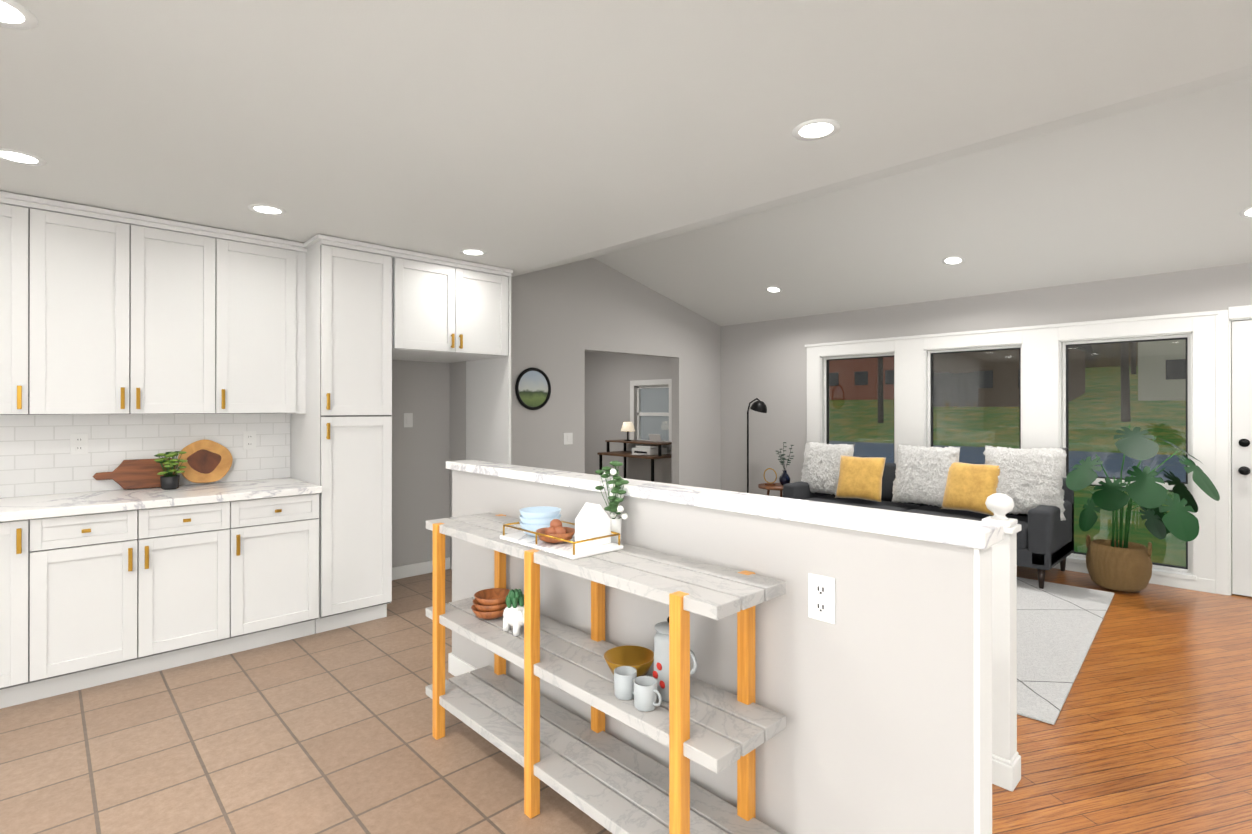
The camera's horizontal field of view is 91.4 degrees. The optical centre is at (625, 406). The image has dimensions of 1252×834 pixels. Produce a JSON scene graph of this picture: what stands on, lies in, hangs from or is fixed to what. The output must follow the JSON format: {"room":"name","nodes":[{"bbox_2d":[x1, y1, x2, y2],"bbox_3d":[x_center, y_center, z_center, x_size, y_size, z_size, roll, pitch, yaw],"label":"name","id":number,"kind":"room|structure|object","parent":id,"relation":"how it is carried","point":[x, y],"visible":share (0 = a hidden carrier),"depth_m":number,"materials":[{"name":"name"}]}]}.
{"room":"kitchen","nodes":[
{"label":"kitchen","id":0,"kind":"room"},
{"bbox_2d":[290,446,290,477],"bbox_3d":[-3.928,-0.154,2.865,5.045,3.100,0.420,0,0,-44],"label":"wall","id":1,"kind":"structure","parent":0,"point":[290,461],"depth_m":4.15,"materials":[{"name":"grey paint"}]},
{"bbox_2d":[0,195,51,418],"bbox_3d":[-3.218,-0.486,3.009,0.516,1.056,0.345,0,0,-44],"label":"upper cabinet","id":2,"kind":"object","parent":1,"relation":"attached to","point":[25,224],"depth_m":3.01,"materials":[{"name":"white paint"}]},
{"bbox_2d":[70,433,87,454],"bbox_3d":[-3.041,0.207,3.395,0.075,0.118,0.008,0,0,-44],"label":"outlet","id":3,"kind":"object","parent":1,"relation":"attached to","point":[78,443],"visible":1,"depth_m":3.39,"materials":[{"name":"white plastic"}]},
{"bbox_2d":[48,203,231,418],"bbox_3d":[-2.793,-0.486,3.415,0.901,1.056,0.345,0,0,-44],"label":"upper cabinet","id":4,"kind":"object","parent":1,"relation":"attached to","point":[128,337],"depth_m":3.31,"materials":[{"name":"white paint"}]},
{"bbox_2d":[243,431,255,449],"bbox_3d":[-2.445,0.218,3.966,0.075,0.118,0.008,0,0,-44],"label":"outlet","id":5,"kind":"object","parent":1,"relation":"attached to","point":[249,439],"visible":1,"depth_m":3.96,"materials":[{"name":"white plastic"}]},
{"bbox_2d":[232,235,303,414],"bbox_3d":[-2.357,-0.485,3.833,0.548,1.056,0.345,0,0,-44],"label":"upper cabinet","id":6,"kind":"object","parent":1,"relation":"attached to","point":[268,274],"depth_m":3.75,"materials":[{"name":"white paint"}]},
{"bbox_2d":[0,569,611,833],"bbox_3d":[-0.898,1.421,0.350,5.950,0.060,8.200,0,0,-44],"label":"floor","id":7,"kind":"structure","parent":0,"point":[328,732],"depth_m":2.46,"materials":[{"name":"beige tile"}]},
{"bbox_2d":[0,519,51,708],"bbox_3d":[-3.121,0.956,2.905,0.526,0.880,0.625,0,0,-44],"label":"base cabinet","id":8,"kind":"object","parent":7,"relation":"on","point":[26,545],"depth_m":2.82,"materials":[{"name":"white paint"}]},
{"bbox_2d":[52,499,247,695],"bbox_3d":[-2.687,0.957,3.320,0.916,0.880,0.625,0,0,-44],"label":"base cabinet","id":9,"kind":"object","parent":7,"relation":"on","point":[135,593],"depth_m":3.12,"materials":[{"name":"white paint"}]},
{"bbox_2d":[0,479,323,522],"bbox_3d":[-3.088,0.496,2.913,2.867,0.040,0.660,0,0,-44],"label":"countertop","id":10,"kind":"structure","parent":9,"relation":"on","point":[13,508],"depth_m":3.24,"materials":[{"name":"white stone"}]},
{"bbox_2d":[93,458,174,489],"bbox_3d":[-2.844,0.390,3.540,0.375,0.168,0.050,0,0,-44],"label":"paddle cutting board","id":11,"kind":"object","parent":10,"relation":"on","point":[133,474],"visible":0.83,"depth_m":3.54,"materials":[{"name":"brown wood"}]},
{"bbox_2d":[154,451,187,489],"bbox_3d":[-2.638,0.366,3.535,0.158,0.218,0.166,0,0,-44],"label":"potted plant","id":12,"kind":"object","parent":10,"relation":"on","point":[169,480],"visible":1,"depth_m":3.51,"materials":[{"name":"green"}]},
{"bbox_2d":[178,439,232,482],"bbox_3d":[-2.586,0.334,3.756,0.280,0.264,0.081,0,0,-44],"label":"round cutting board","id":13,"kind":"object","parent":10,"relation":"on","point":[208,461],"visible":0.85,"depth_m":3.75,"materials":[{"name":"brown wood"}]},
{"bbox_2d":[248,495,323,649],"bbox_3d":[-2.255,0.958,3.734,0.523,0.880,0.625,0,0,-44],"label":"base cabinet","id":14,"kind":"object","parent":7,"relation":"on","point":[286,535],"depth_m":3.57,"materials":[{"name":"white paint"}]},
{"bbox_2d":[288,235,395,631],"bbox_3d":[-1.903,0.193,4.072,0.440,2.411,0.625,0,0,-44],"label":"tall cabinet","id":15,"kind":"object","parent":7,"relation":"on","point":[341,443],"depth_m":3.85,"materials":[{"name":"white paint"}]},
{"bbox_2d":[426,512,785,833],"bbox_3d":[-0.210,0.944,2.192,0.340,0.901,1.590,0,0,-44],"label":"shelf unit","id":16,"kind":"object","parent":7,"relation":"on","point":[595,771],"visible":0.92,"depth_m":1.96,"materials":[{"name":"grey wood"}]},
{"bbox_2d":[471,588,509,618],"bbox_3d":[-0.557,0.826,2.539,0.168,0.097,0.170,0,0,-44],"label":"bowls","id":17,"kind":"object","parent":16,"relation":"in","point":[490,603],"visible":0.81,"depth_m":2.49,"materials":[{"name":"brown wood"}]},
{"bbox_2d":[503,589,523,635],"bbox_3d":[-0.408,0.795,2.364,0.100,0.158,0.174,0,0,-44],"label":"potted plant","id":18,"kind":"object","parent":16,"relation":"in","point":[513,614],"visible":0.85,"depth_m":2.35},
{"bbox_2d":[500,502,623,559],"bbox_3d":[-0.240,0.416,2.199,0.225,0.154,0.440,0,0,-44],"label":"marble tray","id":19,"kind":"object","parent":16,"relation":"on","point":[543,529],"visible":1,"depth_m":2.12,"materials":[{"name":"white stone"}]},
{"bbox_2d":[595,461,628,543],"bbox_3d":[-0.044,0.345,2.219,0.092,0.297,0.156,0,0,-44],"label":"flowering plant","id":20,"kind":"object","parent":16,"relation":"on","point":[615,494],"visible":1,"depth_m":2.21,"materials":[{"name":"green plant"}]},
{"bbox_2d":[604,645,653,676],"bbox_3d":[0.012,0.843,1.997,0.170,0.060,0.170,0,0,-44],"label":"brass bowl","id":21,"kind":"object","parent":16,"relation":"in","point":[640,659],"visible":0.73,"depth_m":2.04,"materials":[{"name":"gold metal"}]},
{"bbox_2d":[614,666,661,711],"bbox_3d":[0.037,0.835,1.800,0.070,0.075,0.188,0,0,-41],"label":"mugs","id":22,"kind":"object","parent":16,"relation":"in","point":[642,691],"visible":1,"depth_m":1.80,"materials":[{"name":"grey ceramic"}]},
{"bbox_2d":[653,617,696,701],"bbox_3d":[0.153,0.754,1.834,0.105,0.238,0.154,0,0,-44],"label":"canister","id":23,"kind":"object","parent":16,"relation":"in","point":[661,658],"visible":0.4,"depth_m":1.81,"materials":[{"name":"grey ceramic"}]},
{"bbox_2d":[449,361,465,568],"bbox_3d":[-1.395,-0.149,5.220,0.100,3.100,0.280,0,0,-44],"label":"wall","id":24,"kind":"structure","parent":0,"point":[457,411],"depth_m":5.20,"materials":[{"name":"grey paint"}]},
{"bbox_2d":[392,248,511,362],"bbox_3d":[-1.524,-0.708,4.644,0.878,0.656,0.925,0,0,-44],"label":"upper cabinet","id":25,"kind":"object","parent":24,"relation":"attached to","point":[448,310],"depth_m":4.31,"materials":[{"name":"white paint"}]},
{"bbox_2d":[391,258,720,567],"bbox_3d":[-0.509,-0.247,6.344,4.705,3.300,0.120,0,0,-44],"label":"wall","id":26,"kind":"structure","parent":0,"point":[564,317],"depth_m":6.14,"materials":[{"name":"grey paint"}]},
{"bbox_2d":[404,413,412,426],"bbox_3d":[-1.792,0.110,5.026,0.075,0.118,0.008,0,0,-44],"label":"light switch","id":27,"kind":"object","parent":26,"relation":"attached to","point":[408,419],"visible":1,"depth_m":5.02,"materials":[{"name":"white plastic"}]},
{"bbox_2d":[392,557,449,579],"bbox_3d":[-1.841,1.350,4.974,0.880,0.100,0.014,0,0,-44],"label":"baseboard","id":28,"kind":"structure","parent":26,"relation":"attached to","point":[410,570],"depth_m":5.05,"materials":[{"name":"white wood"}]},
{"bbox_2d":[515,367,550,409],"bbox_3d":[-0.891,-0.173,5.878,0.412,0.412,0.030,0,0,-44],"label":"mirror","id":29,"kind":"object","parent":26,"relation":"attached to","point":[532,388],"visible":1,"depth_m":5.87,"materials":[{"name":"black metal"}]},
{"bbox_2d":[563,433,572,444],"bbox_3d":[-0.586,0.322,6.181,0.115,0.118,0.008,0,0,-44],"label":"light switch","id":30,"kind":"object","parent":26,"relation":"attached to","point":[567,438],"visible":1,"depth_m":6.17,"materials":[{"name":"white plastic"}]},
{"bbox_2d":[0,0,1251,325],"bbox_3d":[0.540,-1.483,1.746,9.950,0.947,8.220,0,0,-44],"label":"ceiling","id":31,"kind":"structure","parent":0,"point":[1000,146],"depth_m":2.40,"materials":[{"name":"white paint"}]},
{"bbox_2d":[0,0,37,29],"bbox_3d":[-1.662,-1.044,1.599,0.176,0.004,0.176,0,0,-44],"label":"recessed light","id":32,"kind":"object","parent":31,"relation":"in","point":[11,11],"visible":1,"depth_m":1.63,"materials":[{"name":"white plastic"}]},
{"bbox_2d":[0,148,46,165],"bbox_3d":[-2.540,-1.042,2.548,0.176,0.004,0.176,0,0,-44],"label":"recessed light","id":33,"kind":"object","parent":31,"relation":"in","point":[19,157],"visible":1,"depth_m":2.55,"materials":[{"name":"white plastic"}]},
{"bbox_2d":[248,204,286,214],"bbox_3d":[-1.895,-1.041,3.227,0.176,0.004,0.176,0,0,-44],"label":"recessed light","id":34,"kind":"object","parent":31,"relation":"in","point":[267,209],"visible":1,"depth_m":3.22,"materials":[{"name":"white plastic"}]},
{"bbox_2d":[460,249,486,255],"bbox_3d":[-1.027,-1.040,4.106,0.176,0.004,0.176,0,0,-44],"label":"recessed light","id":35,"kind":"object","parent":31,"relation":"in","point":[474,252],"visible":1,"depth_m":4.10,"materials":[{"name":"white plastic"}]},
{"bbox_2d":[765,286,781,292],"bbox_3d":[1.556,-1.235,6.433,0.172,0.044,0.176,0,0,-44],"label":"ceiling light","id":36,"kind":"object","parent":31,"relation":"attached to","point":[773,289],"visible":1,"depth_m":6.43,"materials":[{"name":"white plastic"}]},
{"bbox_2d":[792,119,840,140],"bbox_3d":[0.717,-1.043,2.301,0.176,0.004,0.176,0,0,-44],"label":"recessed light","id":37,"kind":"object","parent":31,"relation":"in","point":[811,130],"visible":1,"depth_m":2.29,"materials":[{"name":"white plastic"}]},
{"bbox_2d":[942,256,964,264],"bbox_3d":[2.769,-1.237,5.165,0.172,0.044,0.176,0,0,-44],"label":"ceiling light","id":38,"kind":"object","parent":31,"relation":"attached to","point":[953,260],"visible":1,"depth_m":5.16,"materials":[{"name":"white plastic"}]},
{"bbox_2d":[1239,206,1251,217],"bbox_3d":[4.010,-1.240,3.868,0.172,0.044,0.176,0,0,-44],"label":"ceiling light","id":39,"kind":"object","parent":31,"relation":"attached to","point":[1245,213],"visible":1,"depth_m":3.91,"materials":[{"name":"white plastic"}]},
{"bbox_2d":[452,470,991,833],"bbox_3d":[-0.017,0.860,2.341,0.095,1.070,2.502,0,0,-44],"label":"wall","id":40,"kind":"structure","parent":0,"point":[878,694],"depth_m":1.68,"materials":[{"name":"grey paint"}]},
{"bbox_2d":[448,652,476,675],"bbox_3d":[-0.059,1.345,2.318,0.030,0.100,2.504,0,0,-44],"label":"baseboard","id":41,"kind":"structure","parent":40,"relation":"attached to","point":[457,666],"depth_m":3.14,"materials":[{"name":"white wood"}]},
{"bbox_2d":[446,460,1003,548],"bbox_3d":[-0.018,0.305,2.347,0.150,0.040,2.545,0,0,-44],"label":"half wall cap","id":42,"kind":"object","parent":40,"relation":"on","point":[959,532],"visible":0.96,"depth_m":1.77,"materials":[{"name":"stone"}]},
{"bbox_2d":[808,573,834,623],"bbox_3d":[0.539,0.529,1.685,0.008,0.125,0.080,0,0,-44],"label":"outlet","id":43,"kind":"object","parent":40,"relation":"attached to","point":[821,597],"visible":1,"depth_m":1.68,"materials":[{"name":"white plastic"}]},
{"bbox_2d":[585,263,1251,572],"bbox_3d":[2.929,-0.147,6.298,0.200,3.100,11.500,0,0,-44],"label":"wall","id":44,"kind":"structure","parent":0,"point":[765,362],"depth_m":7.16,"materials":[{"name":"grey paint"}]},
{"bbox_2d":[628,379,671,449],"bbox_3d":[0.394,0.107,8.855,0.146,1.000,0.900,0,0,-44],"label":"window","id":45,"kind":"structure","parent":44,"relation":"in","point":[654,406],"depth_m":8.92,"materials":[{"name":"white"}]},
{"bbox_2d":[824,353,893,462],"bbox_3d":[2.562,0.366,6.673,0.070,1.851,0.816,0,0,-44],"label":"window","id":46,"kind":"structure","parent":44,"relation":"in","point":[827,428],"depth_m":6.72,"materials":[{"name":"white"}]},
{"bbox_2d":[928,345,1021,463],"bbox_3d":[3.343,0.364,5.857,0.070,1.851,0.826,0,0,-44],"label":"window","id":47,"kind":"structure","parent":44,"relation":"in","point":[931,393],"depth_m":5.86,"materials":[{"name":"white"}]},
{"bbox_2d":[805,310,1218,593],"bbox_3d":[3.295,0.342,5.842,0.160,2.120,3.425,0,0,-44],"label":"window","id":48,"kind":"structure","parent":44,"relation":"in","point":[1066,427],"depth_m":5.24,"materials":[{"name":"white wood"}]},
{"bbox_2d":[1215,305,1251,595],"bbox_3d":[4.838,0.329,4.231,0.138,2.140,1.075,0,0,-44],"label":"door frame","id":49,"kind":"structure","parent":44,"relation":"attached to","point":[1224,319],"depth_m":4.54,"materials":[{"name":"white wood"}]},
{"bbox_2d":[1232,320,1251,596],"bbox_3d":[4.789,0.376,4.198,0.127,2.022,0.883,0,0,-44],"label":"front door","id":50,"kind":"structure","parent":44,"relation":"in","point":[1241,457],"depth_m":4.49,"materials":[{"name":"white paint"}]},
{"bbox_2d":[992,566,1251,833],"bbox_3d":[2.361,1.427,3.482,4.910,0.060,8.220,0,0,-44],"label":"floor","id":51,"kind":"structure","parent":0,"point":[1149,731],"depth_m":2.62,"materials":[{"name":"brown wood"}]},
{"bbox_2d":[747,398,766,492],"bbox_3d":[1.500,0.650,7.226,0.380,1.509,0.481,0,0,-44],"label":"floor lamp","id":52,"kind":"object","parent":51,"relation":"on","point":[759,406],"visible":0.83,"depth_m":7.29,"materials":[{"name":"black metal"}]},
{"bbox_2d":[758,442,793,496],"bbox_3d":[1.709,0.902,6.804,0.460,1.007,0.460,0,0,-44],"label":"side table","id":53,"kind":"object","parent":51,"relation":"on","point":[784,478],"visible":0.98,"depth_m":6.76,"materials":[{"name":"brown wood"}]},
{"bbox_2d":[776,442,793,484],"bbox_3d":[1.773,0.635,6.795,0.246,0.474,0.197,0,0,-44],"label":"vase","id":54,"kind":"object","parent":53,"relation":"on","point":[784,478],"depth_m":6.76,"materials":[{"name":"blue"}]},
{"bbox_2d":[982,493,1020,791],"bbox_3d":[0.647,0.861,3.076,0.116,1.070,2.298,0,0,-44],"label":"newel post","id":55,"kind":"object","parent":51,"relation":"on","point":[1006,765],"visible":0.08,"depth_m":2.25,"materials":[{"name":"white wood"}]},
{"bbox_2d":[1017,577,1114,724],"bbox_3d":[1.555,1.391,4.739,2.749,0.014,3.430,0,0,-44],"label":"rug","id":56,"kind":"object","parent":51,"relation":"on","point":[1058,625],"visible":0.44,"depth_m":3.64,"materials":[{"name":"white fabric"}]},
{"bbox_2d":[783,442,1073,588],"bbox_3d":[2.693,0.856,5.668,0.870,1.058,2.322,0,0,-44],"label":"sofa","id":57,"kind":"object","parent":56,"relation":"on","point":[944,482],"visible":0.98,"depth_m":5.26,"materials":[{"name":"black"}]},
{"bbox_2d":[1066,424,1219,591],"bbox_3d":[3.802,0.755,4.506,0.849,1.256,0.834,0,0,-44],"label":"potted plant","id":58,"kind":"object","parent":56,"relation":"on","point":[1125,565],"visible":1,"depth_m":4.50,"materials":[{"name":"green plant"}]},
{"bbox_2d":[1086,535,1151,591],"bbox_3d":[3.785,1.196,4.692,0.400,0.374,0.400,0,0,-44],"label":"basket","id":59,"kind":"object","parent":51,"relation":"on","point":[1119,565],"depth_m":4.56,"materials":[{"name":"brown wicker"}]},
{"bbox_3d":[-1.087,1.436,8.141,3.450,0.060,3.280,0,0,-44],"label":"floor","id":60,"kind":"structure","parent":0,"visible":0},
{"bbox_2d":[585,422,671,481],"bbox_3d":[-0.203,0.811,8.434,1.270,1.191,1.420,0,0,-44],"label":"desk","id":61,"kind":"object","parent":60,"relation":"on","point":[655,449],"visible":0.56,"depth_m":8.41,"materials":[{"name":"brown wood"}]},
{"bbox_2d":[621,422,634,440],"bbox_3d":[0.025,0.351,8.709,0.200,0.270,0.200,0,0,-44],"label":"lamp","id":62,"kind":"object","parent":61,"relation":"on","point":[627,426],"depth_m":8.65,"materials":[{"name":"white fabric"}]},
{"label":"outside","id":63,"kind":"structure","parent":0,"visible":0},
{"bbox_2d":[829,366,1185,566],"bbox_3d":[24.313,-1.111,37.073,73.250,6.146,100.000,0,0,-44],"label":"ground","id":64,"kind":"structure","parent":63,"point":[1076,459],"depth_m":31.32,"materials":[{"name":"green plant"}]},
{"bbox_2d":[829,357,893,399],"bbox_3d":[23.410,-3.808,56.283,8.800,6.396,9.800,0,0,-44],"label":"house","id":65,"kind":"structure","parent":64,"relation":"on","point":[870,369],"depth_m":53.49,"materials":[{"name":"brown brick"}]},
{"bbox_2d":[878,358,883,422],"bbox_3d":[15.725,-5.214,39.041,11.235,12.997,11.549,0,0,-44],"label":"tree","id":66,"kind":"object","parent":64,"relation":"on","point":[880,407],"depth_m":39.05,"materials":[{"name":"black plant"}]},
{"bbox_2d":[933,345,1092,406],"bbox_3d":[27.402,-3.096,44.877,8.800,6.196,9.800,0,0,-44],"label":"house","id":67,"kind":"structure","parent":64,"relation":"on","point":[993,382],"depth_m":42.27,"materials":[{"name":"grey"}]},
{"bbox_2d":[1120,343,1130,421],"bbox_3d":[26.654,-6.433,31.663,13.361,14.896,12.498,0,0,-44],"label":"tree","id":68,"kind":"object","parent":64,"relation":"on","point":[1126,396],"depth_m":31.77,"materials":[{"name":"black plant"}]},
{"bbox_2d":[1130,342,1135,373],"bbox_3d":[45.301,-12.449,53.991,15.091,19.645,14.121,0,0,-44],"label":"tree","id":69,"kind":"object","parent":64,"relation":"on","point":[1133,357],"depth_m":53.95,"materials":[{"name":"black plant"}]},
{"bbox_2d":[1138,322,1231,400],"bbox_3d":[38.212,-3.490,37.920,8.800,6.196,9.800,0,0,-44],"label":"house","id":70,"kind":"structure","parent":64,"relation":"on","point":[1181,362],"depth_m":37.53,"materials":[{"name":"beige"}]},
{"bbox_2d":[1085,342,1137,367],"bbox_3d":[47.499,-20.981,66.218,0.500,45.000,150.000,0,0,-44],"label":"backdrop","id":71,"kind":"structure","parent":63,"point":[1100,355],"depth_m":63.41,"materials":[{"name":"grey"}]}
]}

